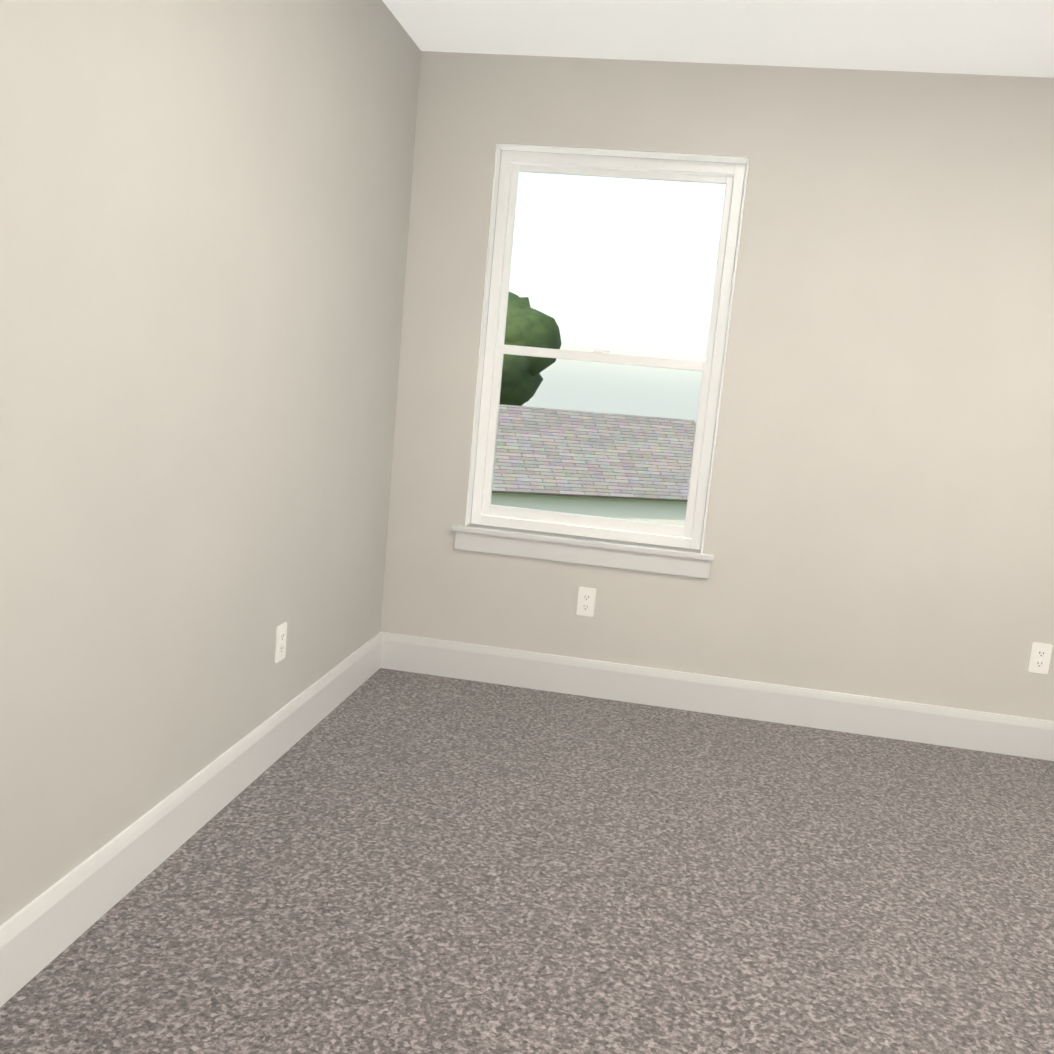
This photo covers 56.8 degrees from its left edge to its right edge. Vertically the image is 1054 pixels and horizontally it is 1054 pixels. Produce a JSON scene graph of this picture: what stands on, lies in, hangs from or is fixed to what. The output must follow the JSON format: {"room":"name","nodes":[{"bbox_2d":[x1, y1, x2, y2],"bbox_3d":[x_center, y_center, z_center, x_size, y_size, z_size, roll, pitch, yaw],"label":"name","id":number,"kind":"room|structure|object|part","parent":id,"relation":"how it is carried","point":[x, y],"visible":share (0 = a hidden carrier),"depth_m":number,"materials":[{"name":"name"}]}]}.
{"room":"empty bedroom","nodes":[
{"label":"empty bedroom","id":0,"kind":"room"},
{"bbox_2d":[0,0,420,925],"bbox_3d":[-0.940,-0.334,1.763,0.150,2.440,4.700,7,9,8],"label":"wall","id":1,"kind":"structure","parent":0,"point":[204,216],"depth_m":2.24,"materials":[{"name":"paint"}]},
{"bbox_2d":[0,632,381,1006],"bbox_3d":[-0.962,0.803,1.921,0.016,0.150,4.400,7,9,8],"label":"baseboard","id":2,"kind":"structure","parent":1,"relation":"attached to","point":[41,932],"depth_m":2.33,"materials":[{"name":"white paint"}]},
{"bbox_2d":[275,622,286,662],"bbox_3d":[-0.755,0.355,2.997,0.007,0.115,0.070,7,9,8],"label":"electrical outlet","id":3,"kind":"object","parent":1,"relation":"attached to","point":[280,646],"visible":1,"depth_m":2.99,"materials":[{"name":"white plastic"}]},
{"bbox_2d":[0,668,1053,1053],"bbox_3d":[0.717,1.287,0.910,4.020,0.200,6.270,7,9,8],"label":"floor","id":4,"kind":"structure","parent":0,"point":[382,860],"depth_m":2.38,"materials":[{"name":"carpet"}]},
{"bbox_2d":[380,51,1053,720],"bbox_3d":[1.326,-0.419,3.707,3.720,2.440,0.150,7,9,8],"label":"wall","id":5,"kind":"structure","parent":0,"point":[880,515],"depth_m":3.66,"materials":[{"name":"paint"}]},
{"bbox_2d":[452,524,713,578],"bbox_3d":[0.215,0.093,3.903,1.045,0.097,0.107,7,9,8],"label":"window sill","id":6,"kind":"structure","parent":5,"relation":"attached to","point":[606,553],"depth_m":3.86,"materials":[{"name":"white paint"}]},
{"bbox_2d":[576,587,595,616],"bbox_3d":[0.237,0.300,3.902,0.070,0.115,0.007,7,9,8],"label":"electrical outlet","id":7,"kind":"object","parent":5,"relation":"attached to","point":[586,602],"visible":1,"depth_m":3.90,"materials":[{"name":"white plastic"}]},
{"bbox_2d":[465,143,749,552],"bbox_3d":[0.295,-0.693,3.837,0.955,1.485,0.144,7,9,8],"label":"window","id":8,"kind":"structure","parent":5,"relation":"in","point":[600,364],"depth_m":3.84,"materials":[{"name":"clear glass"}]},
{"bbox_3d":[0.295,-0.693,3.837,0.955,1.485,0.144,7,9,8],"label":"window sashes","id":9,"kind":"part","parent":8,"relation":"part of","materials":[{"name":"white wood"}]},
{"bbox_2d":[380,632,1053,760],"bbox_3d":[1.209,0.720,3.796,3.720,0.150,0.016,7,9,8],"label":"baseboard","id":10,"kind":"structure","parent":5,"relation":"attached to","point":[922,723],"depth_m":3.85,"materials":[{"name":"white paint"}]},
{"bbox_2d":[1028,642,1052,673],"bbox_3d":[1.924,0.492,3.652,0.070,0.115,0.007,7,9,8],"label":"electrical outlet","id":11,"kind":"object","parent":5,"relation":"attached to","point":[1040,658],"visible":1,"depth_m":3.65,"materials":[{"name":"white plastic"}]},
{"bbox_2d":[382,0,1053,77],"bbox_3d":[0.956,-1.313,0.518,4.020,0.200,6.270,7,9,8],"label":"ceiling","id":12,"kind":"structure","parent":0,"point":[999,37],"depth_m":3.25,"materials":[{"name":"paint"}]},
{"label":"outside","id":13,"kind":"structure","parent":0,"visible":0},
{"bbox_3d":[1.554,-3.793,62.470,140.000,0.300,115.180,7,9,8],"label":"ground","id":14,"kind":"structure","parent":13,"visible":0},
{"bbox_2d":[500,292,561,405],"bbox_3d":[-1.819,-6.143,43.704,6.317,9.284,6.570,7,9,8],"label":"tree","id":15,"kind":"object","parent":14,"relation":"on","point":[536,326],"depth_m":41.48,"materials":[{"name":"green plant"}]},
{"bbox_2d":[491,493,704,539],"bbox_3d":[-10.162,-3.336,29.703,34.000,6.400,5.600,2,9,-21],"label":"siding","id":16,"kind":"object","parent":14,"relation":"on","point":[658,511],"depth_m":32.05,"materials":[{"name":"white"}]},
{"bbox_2d":[492,404,709,501],"bbox_3d":[-10.083,-4.197,29.574,34.800,4.711,6.400,2,9,-21],"label":"roof","id":17,"kind":"structure","parent":16,"relation":"on","point":[557,427],"depth_m":32.77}
]}

